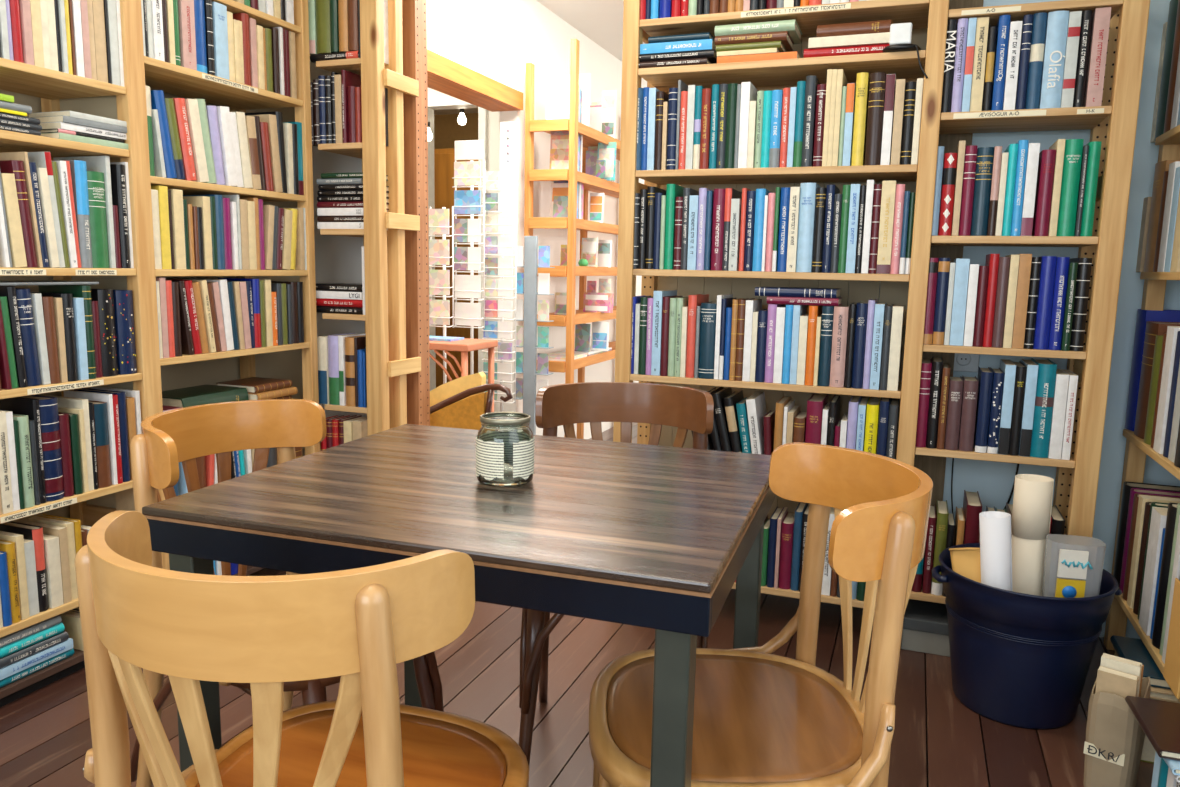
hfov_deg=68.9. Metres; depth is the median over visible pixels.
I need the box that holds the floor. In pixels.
[0,422,1153,786]
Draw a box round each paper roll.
[979,511,1011,590]
[1011,474,1053,539]
[1011,477,1048,595]
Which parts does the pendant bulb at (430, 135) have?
glass bulb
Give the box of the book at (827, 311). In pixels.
[818,306,833,385]
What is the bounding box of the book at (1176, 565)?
[1162,515,1179,663]
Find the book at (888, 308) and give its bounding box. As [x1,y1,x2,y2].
[880,304,893,389]
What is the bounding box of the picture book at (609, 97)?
[601,90,616,138]
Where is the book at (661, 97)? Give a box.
[654,91,668,169]
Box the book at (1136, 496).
[1122,493,1179,600]
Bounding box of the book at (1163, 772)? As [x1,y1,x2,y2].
[1157,758,1168,786]
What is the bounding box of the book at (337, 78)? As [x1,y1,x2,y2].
[334,75,342,142]
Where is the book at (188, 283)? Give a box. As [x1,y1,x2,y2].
[165,279,201,353]
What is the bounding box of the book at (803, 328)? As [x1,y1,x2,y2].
[796,314,808,384]
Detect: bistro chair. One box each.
[75,510,528,786]
[130,399,443,786]
[519,382,713,765]
[589,442,932,786]
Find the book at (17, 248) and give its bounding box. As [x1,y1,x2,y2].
[1,173,26,266]
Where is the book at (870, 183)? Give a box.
[861,180,875,272]
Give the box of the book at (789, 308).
[782,304,793,383]
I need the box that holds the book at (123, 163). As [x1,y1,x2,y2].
[110,162,133,267]
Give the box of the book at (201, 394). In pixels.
[162,385,248,407]
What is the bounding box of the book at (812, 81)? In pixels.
[801,75,819,166]
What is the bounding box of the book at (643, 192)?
[638,189,646,268]
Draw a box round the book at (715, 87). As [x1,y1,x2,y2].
[709,84,719,168]
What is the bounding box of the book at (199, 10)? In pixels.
[194,0,206,72]
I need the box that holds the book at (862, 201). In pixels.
[855,185,866,272]
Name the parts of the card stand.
grey post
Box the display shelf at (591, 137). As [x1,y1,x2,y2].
[523,39,619,438]
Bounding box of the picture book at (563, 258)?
[560,245,566,265]
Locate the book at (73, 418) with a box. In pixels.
[58,412,82,493]
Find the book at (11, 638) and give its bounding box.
[0,615,61,647]
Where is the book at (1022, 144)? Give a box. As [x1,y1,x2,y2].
[1010,140,1028,235]
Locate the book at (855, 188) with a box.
[846,184,860,272]
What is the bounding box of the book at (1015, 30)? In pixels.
[1003,21,1022,109]
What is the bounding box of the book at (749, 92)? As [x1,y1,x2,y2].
[738,82,757,167]
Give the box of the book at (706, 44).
[640,39,715,54]
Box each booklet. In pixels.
[551,131,568,135]
[554,181,577,218]
[578,86,579,121]
[578,133,579,170]
[578,182,580,218]
[578,184,579,218]
[579,87,580,121]
[579,140,580,171]
[580,90,581,122]
[580,135,582,171]
[581,183,582,218]
[582,92,583,123]
[582,184,583,218]
[586,150,597,175]
[588,146,597,149]
[589,107,601,131]
[590,102,601,105]
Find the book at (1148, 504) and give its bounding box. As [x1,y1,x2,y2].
[1133,502,1150,614]
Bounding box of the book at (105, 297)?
[91,289,117,376]
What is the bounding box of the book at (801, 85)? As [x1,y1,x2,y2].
[793,81,805,166]
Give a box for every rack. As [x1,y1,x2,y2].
[428,207,453,383]
[452,140,484,374]
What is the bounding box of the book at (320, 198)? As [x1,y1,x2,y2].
[317,196,388,203]
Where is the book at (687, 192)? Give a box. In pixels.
[680,188,698,269]
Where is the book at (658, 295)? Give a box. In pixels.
[651,290,676,375]
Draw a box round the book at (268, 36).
[265,28,272,91]
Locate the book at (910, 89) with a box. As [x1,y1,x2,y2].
[900,81,915,164]
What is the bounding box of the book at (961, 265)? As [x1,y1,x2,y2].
[949,259,969,345]
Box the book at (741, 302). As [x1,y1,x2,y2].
[735,298,754,380]
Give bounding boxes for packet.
[1042,534,1105,597]
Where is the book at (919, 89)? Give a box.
[911,78,923,164]
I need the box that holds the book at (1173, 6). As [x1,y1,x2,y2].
[1155,0,1177,139]
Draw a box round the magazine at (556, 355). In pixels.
[549,352,586,359]
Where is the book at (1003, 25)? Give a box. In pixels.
[990,15,1010,110]
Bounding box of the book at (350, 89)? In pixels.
[347,86,355,142]
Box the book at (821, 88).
[813,84,826,166]
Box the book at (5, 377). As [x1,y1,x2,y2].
[0,300,11,388]
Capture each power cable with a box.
[914,44,927,78]
[951,458,953,513]
[1003,464,1018,509]
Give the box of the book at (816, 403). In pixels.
[805,393,828,443]
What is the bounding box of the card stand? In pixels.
[514,236,554,434]
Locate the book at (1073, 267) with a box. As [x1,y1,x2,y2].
[1061,263,1077,350]
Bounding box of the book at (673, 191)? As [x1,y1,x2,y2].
[664,184,683,269]
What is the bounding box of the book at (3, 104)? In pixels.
[0,101,31,113]
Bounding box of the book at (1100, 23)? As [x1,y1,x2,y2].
[1083,7,1110,106]
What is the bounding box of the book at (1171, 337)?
[1153,326,1179,453]
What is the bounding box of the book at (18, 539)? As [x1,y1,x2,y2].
[0,531,29,619]
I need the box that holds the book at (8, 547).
[0,539,20,622]
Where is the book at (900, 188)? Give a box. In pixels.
[890,184,905,273]
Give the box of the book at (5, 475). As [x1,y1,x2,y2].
[0,411,12,513]
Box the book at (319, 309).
[316,306,362,314]
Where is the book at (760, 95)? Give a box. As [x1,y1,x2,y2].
[754,91,763,167]
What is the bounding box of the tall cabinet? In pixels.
[434,148,477,387]
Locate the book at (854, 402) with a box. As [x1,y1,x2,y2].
[846,395,861,449]
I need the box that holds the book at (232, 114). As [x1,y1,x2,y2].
[230,112,243,186]
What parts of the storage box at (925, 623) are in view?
box lid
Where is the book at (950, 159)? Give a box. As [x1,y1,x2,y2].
[938,153,957,235]
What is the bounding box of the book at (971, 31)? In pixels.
[961,18,976,111]
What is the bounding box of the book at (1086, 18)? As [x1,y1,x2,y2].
[1073,10,1092,106]
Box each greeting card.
[429,209,448,234]
[429,239,448,264]
[429,270,449,294]
[430,299,449,324]
[454,161,480,185]
[454,190,480,213]
[454,219,466,241]
[454,247,466,269]
[454,275,480,298]
[455,302,480,325]
[468,219,480,242]
[468,247,480,270]
[483,321,497,337]
[483,347,496,358]
[483,362,496,379]
[485,171,497,188]
[485,193,497,210]
[485,215,497,231]
[485,236,497,253]
[485,258,497,274]
[485,279,497,295]
[485,300,497,316]
[485,383,496,399]
[498,171,512,188]
[498,193,512,210]
[498,215,512,231]
[498,236,512,253]
[498,258,512,274]
[498,279,512,296]
[498,300,511,317]
[498,321,511,338]
[498,342,511,359]
[498,363,511,380]
[498,384,511,400]
[516,299,523,319]
[516,326,522,345]
[516,352,522,371]
[516,378,522,397]
[517,246,523,265]
[517,273,523,292]
[537,353,548,373]
[537,379,547,392]
[538,246,549,266]
[538,273,549,293]
[538,300,548,320]
[538,327,548,347]
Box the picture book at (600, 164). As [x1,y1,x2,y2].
[596,160,605,178]
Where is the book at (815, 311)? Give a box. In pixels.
[805,305,821,384]
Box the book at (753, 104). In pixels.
[747,101,756,167]
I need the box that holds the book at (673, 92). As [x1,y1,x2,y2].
[667,88,677,169]
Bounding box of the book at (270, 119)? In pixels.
[245,114,282,191]
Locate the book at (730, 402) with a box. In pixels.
[724,390,743,452]
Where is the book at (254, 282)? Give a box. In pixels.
[218,278,261,347]
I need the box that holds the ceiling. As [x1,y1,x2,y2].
[434,0,644,114]
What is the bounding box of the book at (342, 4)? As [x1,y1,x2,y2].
[338,0,348,51]
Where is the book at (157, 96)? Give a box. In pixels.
[150,90,176,177]
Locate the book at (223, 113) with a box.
[216,106,237,185]
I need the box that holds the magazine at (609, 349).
[587,349,611,355]
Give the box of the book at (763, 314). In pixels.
[755,309,767,381]
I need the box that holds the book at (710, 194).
[704,191,713,269]
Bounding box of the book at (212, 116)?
[206,105,224,184]
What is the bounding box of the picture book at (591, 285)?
[587,281,596,292]
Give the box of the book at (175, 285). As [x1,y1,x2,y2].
[172,282,181,356]
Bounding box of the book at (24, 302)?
[16,288,41,385]
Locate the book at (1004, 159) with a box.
[995,153,1008,235]
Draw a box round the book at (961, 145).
[951,141,965,235]
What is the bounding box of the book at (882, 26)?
[817,20,891,36]
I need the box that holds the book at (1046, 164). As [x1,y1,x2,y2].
[1032,149,1055,235]
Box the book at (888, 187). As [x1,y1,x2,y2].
[876,181,896,273]
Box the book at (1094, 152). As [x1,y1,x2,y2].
[1080,141,1101,235]
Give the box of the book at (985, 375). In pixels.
[973,367,992,452]
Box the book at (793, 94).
[787,87,796,166]
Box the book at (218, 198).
[183,195,225,269]
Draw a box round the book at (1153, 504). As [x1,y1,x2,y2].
[1138,502,1168,619]
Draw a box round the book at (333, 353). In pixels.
[328,333,354,404]
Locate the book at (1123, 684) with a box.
[1095,666,1138,697]
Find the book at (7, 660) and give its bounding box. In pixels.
[0,631,68,668]
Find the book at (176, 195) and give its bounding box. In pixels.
[168,189,185,268]
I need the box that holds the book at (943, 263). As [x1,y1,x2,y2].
[932,258,949,344]
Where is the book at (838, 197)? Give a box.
[830,194,842,272]
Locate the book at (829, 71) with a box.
[822,69,831,165]
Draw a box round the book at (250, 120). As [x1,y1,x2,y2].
[245,116,260,188]
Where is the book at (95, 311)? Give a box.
[92,301,102,377]
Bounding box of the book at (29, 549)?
[24,539,38,615]
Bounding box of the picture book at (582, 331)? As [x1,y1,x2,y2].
[575,324,590,351]
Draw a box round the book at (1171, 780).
[1166,768,1176,786]
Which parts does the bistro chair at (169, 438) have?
post, rail, post, leg, leg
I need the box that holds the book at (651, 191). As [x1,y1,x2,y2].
[645,187,665,268]
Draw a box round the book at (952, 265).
[944,263,954,344]
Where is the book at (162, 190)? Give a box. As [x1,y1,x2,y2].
[151,185,171,268]
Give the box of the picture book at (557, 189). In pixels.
[550,183,567,216]
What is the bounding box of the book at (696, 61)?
[639,58,712,67]
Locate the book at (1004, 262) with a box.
[992,257,1009,347]
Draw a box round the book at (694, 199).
[687,195,698,269]
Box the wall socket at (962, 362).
[953,353,979,371]
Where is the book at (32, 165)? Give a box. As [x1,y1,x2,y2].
[29,162,49,266]
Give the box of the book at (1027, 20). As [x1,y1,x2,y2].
[1015,14,1032,109]
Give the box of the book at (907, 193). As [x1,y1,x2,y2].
[899,191,909,273]
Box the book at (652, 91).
[647,88,659,169]
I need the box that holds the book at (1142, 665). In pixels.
[1139,665,1143,696]
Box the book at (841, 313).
[829,306,849,386]
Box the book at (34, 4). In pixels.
[30,0,44,67]
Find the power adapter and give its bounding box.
[882,23,920,52]
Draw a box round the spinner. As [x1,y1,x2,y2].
[481,121,516,411]
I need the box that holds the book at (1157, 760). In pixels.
[1151,752,1160,786]
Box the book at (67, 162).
[66,161,81,267]
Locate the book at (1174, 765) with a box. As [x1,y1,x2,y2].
[1163,758,1179,775]
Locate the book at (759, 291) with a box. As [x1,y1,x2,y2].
[755,286,840,297]
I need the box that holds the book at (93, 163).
[53,156,115,267]
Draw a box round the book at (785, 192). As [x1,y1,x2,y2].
[777,187,790,271]
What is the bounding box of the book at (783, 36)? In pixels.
[715,31,793,51]
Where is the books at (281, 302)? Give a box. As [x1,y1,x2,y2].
[0,0,1179,650]
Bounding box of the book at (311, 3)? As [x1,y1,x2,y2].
[308,0,316,54]
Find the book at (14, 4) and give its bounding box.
[9,0,23,62]
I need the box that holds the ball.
[578,259,587,265]
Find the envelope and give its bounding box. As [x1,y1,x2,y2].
[949,547,980,582]
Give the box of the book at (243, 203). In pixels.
[239,199,249,269]
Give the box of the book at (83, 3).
[80,0,91,78]
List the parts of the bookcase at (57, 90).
post, panel, rail, rail, post, post, post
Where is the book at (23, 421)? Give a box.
[13,414,34,507]
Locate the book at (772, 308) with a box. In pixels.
[764,304,783,382]
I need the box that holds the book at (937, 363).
[926,356,942,447]
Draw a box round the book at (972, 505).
[963,490,981,543]
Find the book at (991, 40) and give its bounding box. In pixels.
[982,26,996,110]
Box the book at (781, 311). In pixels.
[773,305,785,382]
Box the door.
[428,97,486,390]
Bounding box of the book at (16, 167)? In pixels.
[0,160,37,266]
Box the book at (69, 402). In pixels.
[39,395,93,490]
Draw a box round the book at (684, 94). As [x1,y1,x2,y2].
[679,91,687,168]
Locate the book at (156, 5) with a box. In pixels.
[151,0,164,61]
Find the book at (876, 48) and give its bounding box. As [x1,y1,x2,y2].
[804,44,888,57]
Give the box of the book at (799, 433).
[793,411,806,442]
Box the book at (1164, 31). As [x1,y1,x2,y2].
[1150,22,1167,142]
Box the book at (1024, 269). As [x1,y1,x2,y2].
[1011,254,1031,348]
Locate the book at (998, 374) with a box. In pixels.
[986,367,1003,453]
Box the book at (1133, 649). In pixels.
[1110,635,1170,688]
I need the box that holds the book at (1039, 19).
[1025,12,1046,108]
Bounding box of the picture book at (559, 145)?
[550,135,568,169]
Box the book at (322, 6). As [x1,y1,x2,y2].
[316,0,330,53]
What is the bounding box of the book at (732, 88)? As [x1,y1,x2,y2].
[725,83,736,167]
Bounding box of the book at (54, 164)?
[52,161,69,267]
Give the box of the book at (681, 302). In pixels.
[674,297,688,376]
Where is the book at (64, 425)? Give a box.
[58,413,73,496]
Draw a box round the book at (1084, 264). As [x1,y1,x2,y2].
[1069,258,1091,350]
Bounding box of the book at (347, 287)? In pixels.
[316,283,361,291]
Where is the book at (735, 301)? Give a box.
[729,298,743,379]
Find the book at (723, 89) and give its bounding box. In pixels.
[716,84,727,168]
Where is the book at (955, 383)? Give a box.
[944,376,962,449]
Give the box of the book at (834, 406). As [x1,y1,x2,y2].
[827,394,840,445]
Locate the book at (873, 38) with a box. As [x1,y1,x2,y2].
[808,32,889,48]
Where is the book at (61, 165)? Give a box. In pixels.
[55,161,77,267]
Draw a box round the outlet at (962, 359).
[956,353,970,365]
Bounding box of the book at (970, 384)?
[958,375,978,450]
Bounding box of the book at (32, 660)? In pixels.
[0,638,72,679]
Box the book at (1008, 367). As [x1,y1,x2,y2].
[997,359,1015,454]
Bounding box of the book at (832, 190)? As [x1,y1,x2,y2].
[822,185,839,272]
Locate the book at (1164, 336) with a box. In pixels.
[1150,333,1166,447]
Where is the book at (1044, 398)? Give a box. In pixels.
[1030,358,1056,457]
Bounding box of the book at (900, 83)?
[890,79,905,164]
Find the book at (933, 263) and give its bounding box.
[923,258,938,343]
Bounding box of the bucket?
[931,543,1121,729]
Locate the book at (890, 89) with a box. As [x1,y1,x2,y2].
[880,74,895,164]
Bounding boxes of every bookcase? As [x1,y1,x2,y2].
[0,0,319,706]
[316,0,429,435]
[613,0,1149,607]
[1104,125,1179,701]
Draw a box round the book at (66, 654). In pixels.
[0,648,73,687]
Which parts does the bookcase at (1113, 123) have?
post, rail, rail, post, panel, post, rail, post, rail, post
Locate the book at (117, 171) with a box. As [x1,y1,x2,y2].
[110,164,129,267]
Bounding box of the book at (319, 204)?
[317,202,388,209]
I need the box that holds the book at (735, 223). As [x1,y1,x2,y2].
[728,199,741,270]
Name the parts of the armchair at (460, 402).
backrest, panel, arm, leg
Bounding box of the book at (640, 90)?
[636,88,642,169]
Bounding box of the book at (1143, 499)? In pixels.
[1127,495,1179,608]
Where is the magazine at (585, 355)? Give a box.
[549,355,586,360]
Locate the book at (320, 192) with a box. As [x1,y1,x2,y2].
[317,190,388,197]
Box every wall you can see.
[0,89,304,522]
[310,0,1179,638]
[427,0,646,438]
[428,88,498,411]
[434,113,477,148]
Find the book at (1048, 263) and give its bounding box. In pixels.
[1033,256,1056,349]
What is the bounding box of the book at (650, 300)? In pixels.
[645,298,652,374]
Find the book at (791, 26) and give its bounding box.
[715,20,801,43]
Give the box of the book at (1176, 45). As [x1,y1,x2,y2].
[1163,0,1179,133]
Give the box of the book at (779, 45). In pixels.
[716,41,787,52]
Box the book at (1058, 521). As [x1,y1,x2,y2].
[1050,505,1064,534]
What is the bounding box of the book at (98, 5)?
[92,0,107,82]
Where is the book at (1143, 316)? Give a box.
[1125,309,1179,430]
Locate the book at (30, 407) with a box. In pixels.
[0,397,46,502]
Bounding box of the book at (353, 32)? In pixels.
[348,0,358,50]
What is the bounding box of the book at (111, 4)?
[107,0,120,85]
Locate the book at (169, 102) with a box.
[165,98,185,178]
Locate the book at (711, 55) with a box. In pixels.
[639,49,716,63]
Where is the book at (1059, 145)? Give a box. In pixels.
[1048,139,1065,235]
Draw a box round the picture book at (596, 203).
[589,193,603,222]
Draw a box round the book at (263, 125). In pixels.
[260,122,273,190]
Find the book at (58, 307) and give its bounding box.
[53,297,67,382]
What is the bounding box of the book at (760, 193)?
[752,189,771,270]
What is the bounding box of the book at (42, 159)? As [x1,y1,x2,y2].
[27,152,64,267]
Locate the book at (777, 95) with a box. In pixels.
[769,90,782,167]
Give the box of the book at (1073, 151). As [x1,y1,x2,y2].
[1056,139,1083,235]
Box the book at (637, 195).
[633,193,639,268]
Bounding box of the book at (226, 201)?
[223,198,232,269]
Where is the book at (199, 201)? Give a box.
[183,196,212,268]
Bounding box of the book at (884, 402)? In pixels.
[877,397,890,456]
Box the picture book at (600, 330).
[591,321,608,350]
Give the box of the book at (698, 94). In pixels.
[693,86,704,168]
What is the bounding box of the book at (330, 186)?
[318,184,388,191]
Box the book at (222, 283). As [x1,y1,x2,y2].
[189,278,233,350]
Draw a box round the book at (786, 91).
[779,88,790,166]
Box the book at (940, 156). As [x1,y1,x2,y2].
[931,146,943,235]
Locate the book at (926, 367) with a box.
[915,358,931,446]
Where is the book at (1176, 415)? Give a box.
[1168,363,1179,462]
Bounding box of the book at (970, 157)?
[958,145,976,235]
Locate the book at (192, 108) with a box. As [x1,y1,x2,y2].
[185,99,208,181]
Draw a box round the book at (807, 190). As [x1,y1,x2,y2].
[796,183,820,271]
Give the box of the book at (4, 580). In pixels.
[0,551,11,626]
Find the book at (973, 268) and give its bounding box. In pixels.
[963,264,978,345]
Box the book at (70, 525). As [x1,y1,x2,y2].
[28,516,77,599]
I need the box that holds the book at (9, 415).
[0,410,19,510]
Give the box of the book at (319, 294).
[316,291,362,299]
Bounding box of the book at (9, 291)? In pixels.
[0,286,27,387]
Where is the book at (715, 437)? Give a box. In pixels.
[708,387,722,450]
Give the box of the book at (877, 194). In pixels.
[868,184,881,273]
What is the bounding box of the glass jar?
[476,412,533,486]
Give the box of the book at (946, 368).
[936,363,949,448]
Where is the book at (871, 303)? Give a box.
[863,299,877,388]
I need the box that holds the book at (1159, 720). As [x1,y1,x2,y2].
[1125,696,1179,760]
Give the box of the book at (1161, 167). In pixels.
[1143,160,1179,271]
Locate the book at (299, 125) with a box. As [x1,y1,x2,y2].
[283,122,303,194]
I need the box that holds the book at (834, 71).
[827,69,837,165]
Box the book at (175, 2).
[173,0,180,65]
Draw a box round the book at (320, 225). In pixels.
[317,222,387,229]
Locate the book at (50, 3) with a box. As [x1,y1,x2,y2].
[46,0,58,70]
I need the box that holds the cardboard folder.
[1163,578,1179,698]
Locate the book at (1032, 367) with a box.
[1019,359,1037,456]
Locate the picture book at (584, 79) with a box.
[556,73,590,125]
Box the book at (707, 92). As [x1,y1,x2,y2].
[699,88,711,168]
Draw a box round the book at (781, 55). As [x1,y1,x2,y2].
[717,51,800,62]
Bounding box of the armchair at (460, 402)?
[430,372,512,429]
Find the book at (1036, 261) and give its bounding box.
[1023,257,1041,348]
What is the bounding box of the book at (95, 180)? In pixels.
[87,171,109,267]
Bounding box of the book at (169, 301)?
[165,280,174,356]
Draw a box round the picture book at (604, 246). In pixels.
[597,240,611,267]
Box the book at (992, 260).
[982,254,999,346]
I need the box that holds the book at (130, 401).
[126,397,136,479]
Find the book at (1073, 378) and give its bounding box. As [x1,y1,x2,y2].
[1061,369,1077,459]
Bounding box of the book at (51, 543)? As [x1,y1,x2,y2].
[43,534,63,608]
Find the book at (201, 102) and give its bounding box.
[197,99,216,182]
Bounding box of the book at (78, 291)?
[38,285,95,378]
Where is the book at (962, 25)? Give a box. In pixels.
[950,18,967,111]
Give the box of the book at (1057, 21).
[1039,11,1068,108]
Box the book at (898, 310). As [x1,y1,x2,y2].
[887,305,903,390]
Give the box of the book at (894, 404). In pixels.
[886,398,899,458]
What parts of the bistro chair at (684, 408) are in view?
leg, post, rail, leg, post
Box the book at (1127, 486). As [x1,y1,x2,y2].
[1113,481,1179,585]
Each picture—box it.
[556,295,566,312]
[561,248,566,264]
[582,241,595,264]
[585,295,607,310]
[590,196,601,219]
[592,325,606,348]
[597,243,609,264]
[599,148,613,176]
[602,95,614,134]
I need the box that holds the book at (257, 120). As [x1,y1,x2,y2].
[254,116,265,189]
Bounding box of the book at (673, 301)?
[668,297,682,375]
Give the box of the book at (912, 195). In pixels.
[905,192,915,273]
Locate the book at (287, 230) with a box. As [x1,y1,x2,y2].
[282,209,291,269]
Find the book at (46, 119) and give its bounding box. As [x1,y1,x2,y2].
[31,115,126,132]
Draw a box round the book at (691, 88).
[685,85,695,168]
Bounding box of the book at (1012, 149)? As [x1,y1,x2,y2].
[1001,144,1017,235]
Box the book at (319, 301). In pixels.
[316,298,362,306]
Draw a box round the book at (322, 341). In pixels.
[317,335,328,403]
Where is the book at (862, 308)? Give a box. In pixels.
[851,302,867,388]
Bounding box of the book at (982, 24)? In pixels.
[969,17,988,110]
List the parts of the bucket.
handle, handle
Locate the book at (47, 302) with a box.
[42,296,59,383]
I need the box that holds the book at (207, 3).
[204,0,214,75]
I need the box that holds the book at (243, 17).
[233,13,250,85]
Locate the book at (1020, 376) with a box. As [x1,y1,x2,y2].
[1008,361,1026,455]
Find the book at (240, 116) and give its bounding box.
[235,112,252,187]
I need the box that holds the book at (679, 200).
[673,197,682,269]
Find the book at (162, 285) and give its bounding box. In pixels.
[156,277,168,357]
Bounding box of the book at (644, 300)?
[639,296,652,374]
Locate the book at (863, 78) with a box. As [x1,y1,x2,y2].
[851,72,869,165]
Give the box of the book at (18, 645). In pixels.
[0,623,64,657]
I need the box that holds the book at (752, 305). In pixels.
[742,299,761,380]
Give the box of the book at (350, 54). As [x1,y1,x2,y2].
[310,51,358,63]
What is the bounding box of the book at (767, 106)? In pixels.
[761,91,771,167]
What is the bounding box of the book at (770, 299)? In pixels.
[767,296,842,305]
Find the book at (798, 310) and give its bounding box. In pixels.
[789,305,806,383]
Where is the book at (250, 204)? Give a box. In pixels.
[247,201,256,269]
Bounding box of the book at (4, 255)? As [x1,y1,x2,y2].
[0,191,9,266]
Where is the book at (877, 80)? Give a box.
[865,72,885,164]
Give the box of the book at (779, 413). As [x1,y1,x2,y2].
[773,396,790,450]
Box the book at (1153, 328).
[1134,321,1179,438]
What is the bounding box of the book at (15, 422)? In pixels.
[13,420,24,508]
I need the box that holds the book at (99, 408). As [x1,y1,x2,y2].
[88,400,111,487]
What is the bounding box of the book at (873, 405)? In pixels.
[864,397,880,453]
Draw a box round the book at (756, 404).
[746,392,766,454]
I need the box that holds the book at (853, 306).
[845,302,856,387]
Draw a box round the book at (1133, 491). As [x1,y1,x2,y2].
[1119,488,1179,592]
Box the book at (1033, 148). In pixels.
[1020,143,1039,235]
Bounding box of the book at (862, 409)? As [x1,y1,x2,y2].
[856,397,868,450]
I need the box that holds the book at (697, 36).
[648,32,714,43]
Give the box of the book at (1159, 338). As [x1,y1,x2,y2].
[1144,335,1162,444]
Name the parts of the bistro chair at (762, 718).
seat panel, post, rail, post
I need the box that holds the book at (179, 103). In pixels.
[173,98,196,180]
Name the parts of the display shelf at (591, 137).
post, shelf, shelf, shelf, shelf, shelf, shelf, post, post, shelf, shelf, shelf, shelf, shelf, shelf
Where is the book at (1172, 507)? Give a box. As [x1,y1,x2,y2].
[1152,502,1177,648]
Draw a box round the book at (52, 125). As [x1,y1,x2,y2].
[40,122,126,139]
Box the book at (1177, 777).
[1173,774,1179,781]
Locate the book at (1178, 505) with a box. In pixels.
[1159,503,1179,655]
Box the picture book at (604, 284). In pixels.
[599,279,610,292]
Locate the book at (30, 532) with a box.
[0,521,48,611]
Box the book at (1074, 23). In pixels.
[1060,11,1081,107]
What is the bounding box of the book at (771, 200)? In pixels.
[765,193,775,271]
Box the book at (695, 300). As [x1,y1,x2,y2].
[686,294,708,377]
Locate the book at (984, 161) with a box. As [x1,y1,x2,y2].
[970,147,993,235]
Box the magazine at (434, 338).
[429,336,463,341]
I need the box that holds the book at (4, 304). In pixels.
[0,296,18,388]
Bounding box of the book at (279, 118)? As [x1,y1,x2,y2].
[245,112,286,192]
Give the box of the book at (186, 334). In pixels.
[171,280,194,354]
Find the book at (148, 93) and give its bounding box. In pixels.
[145,85,154,175]
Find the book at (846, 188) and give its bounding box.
[838,185,850,272]
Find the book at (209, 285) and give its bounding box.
[207,282,220,351]
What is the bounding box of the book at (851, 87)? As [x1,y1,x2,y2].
[842,83,855,165]
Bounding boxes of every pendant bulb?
[427,87,432,140]
[458,109,465,124]
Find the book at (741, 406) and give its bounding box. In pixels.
[736,397,751,453]
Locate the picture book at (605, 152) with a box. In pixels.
[597,142,616,180]
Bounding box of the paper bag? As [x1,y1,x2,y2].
[1083,677,1150,786]
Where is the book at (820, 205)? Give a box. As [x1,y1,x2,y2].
[812,188,826,272]
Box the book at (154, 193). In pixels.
[151,189,161,268]
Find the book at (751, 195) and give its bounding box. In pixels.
[744,191,755,270]
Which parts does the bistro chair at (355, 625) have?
post, rail, seat panel, post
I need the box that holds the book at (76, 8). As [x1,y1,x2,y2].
[72,0,84,76]
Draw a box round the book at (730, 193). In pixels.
[722,188,741,270]
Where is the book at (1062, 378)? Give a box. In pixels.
[1048,369,1068,458]
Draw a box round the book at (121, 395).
[74,388,130,481]
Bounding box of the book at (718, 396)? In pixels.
[711,387,731,451]
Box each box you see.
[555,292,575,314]
[583,292,613,312]
[901,599,949,656]
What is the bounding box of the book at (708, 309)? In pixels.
[698,302,716,378]
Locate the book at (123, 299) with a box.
[113,290,136,374]
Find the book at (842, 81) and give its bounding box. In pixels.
[832,69,847,165]
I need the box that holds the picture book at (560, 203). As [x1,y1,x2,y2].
[553,196,567,217]
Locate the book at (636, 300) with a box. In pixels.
[631,295,650,373]
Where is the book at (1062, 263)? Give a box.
[1048,257,1069,349]
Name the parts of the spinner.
panel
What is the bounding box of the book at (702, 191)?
[696,188,712,269]
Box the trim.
[427,49,522,111]
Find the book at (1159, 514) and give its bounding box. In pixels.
[1139,507,1167,635]
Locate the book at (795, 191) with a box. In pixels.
[786,187,799,271]
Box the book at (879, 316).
[869,302,885,389]
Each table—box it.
[142,424,775,786]
[429,338,497,411]
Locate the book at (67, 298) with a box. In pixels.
[32,292,77,380]
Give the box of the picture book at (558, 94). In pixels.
[546,82,569,119]
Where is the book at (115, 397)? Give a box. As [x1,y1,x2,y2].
[112,394,122,483]
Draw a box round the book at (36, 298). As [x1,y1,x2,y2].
[30,293,50,384]
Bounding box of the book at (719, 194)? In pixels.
[711,189,725,270]
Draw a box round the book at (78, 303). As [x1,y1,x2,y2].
[73,297,88,379]
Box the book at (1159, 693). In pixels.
[1113,646,1179,702]
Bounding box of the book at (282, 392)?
[248,387,297,399]
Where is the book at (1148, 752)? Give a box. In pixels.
[1140,734,1155,763]
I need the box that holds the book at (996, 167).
[987,146,1001,235]
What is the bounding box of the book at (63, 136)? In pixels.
[41,133,128,149]
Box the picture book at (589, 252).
[581,238,598,266]
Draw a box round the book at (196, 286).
[192,281,208,352]
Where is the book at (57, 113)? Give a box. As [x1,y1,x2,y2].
[29,111,126,126]
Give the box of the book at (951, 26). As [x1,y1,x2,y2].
[941,19,956,112]
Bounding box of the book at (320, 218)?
[317,216,363,221]
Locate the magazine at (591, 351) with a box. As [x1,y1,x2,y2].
[559,346,611,354]
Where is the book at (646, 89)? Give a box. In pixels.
[641,87,648,169]
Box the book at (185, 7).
[178,0,196,70]
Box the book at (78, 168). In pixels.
[57,160,92,267]
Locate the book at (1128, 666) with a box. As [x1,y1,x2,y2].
[1100,653,1141,696]
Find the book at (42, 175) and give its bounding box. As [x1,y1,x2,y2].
[36,168,59,267]
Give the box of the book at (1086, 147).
[1074,145,1088,235]
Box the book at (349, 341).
[344,335,365,405]

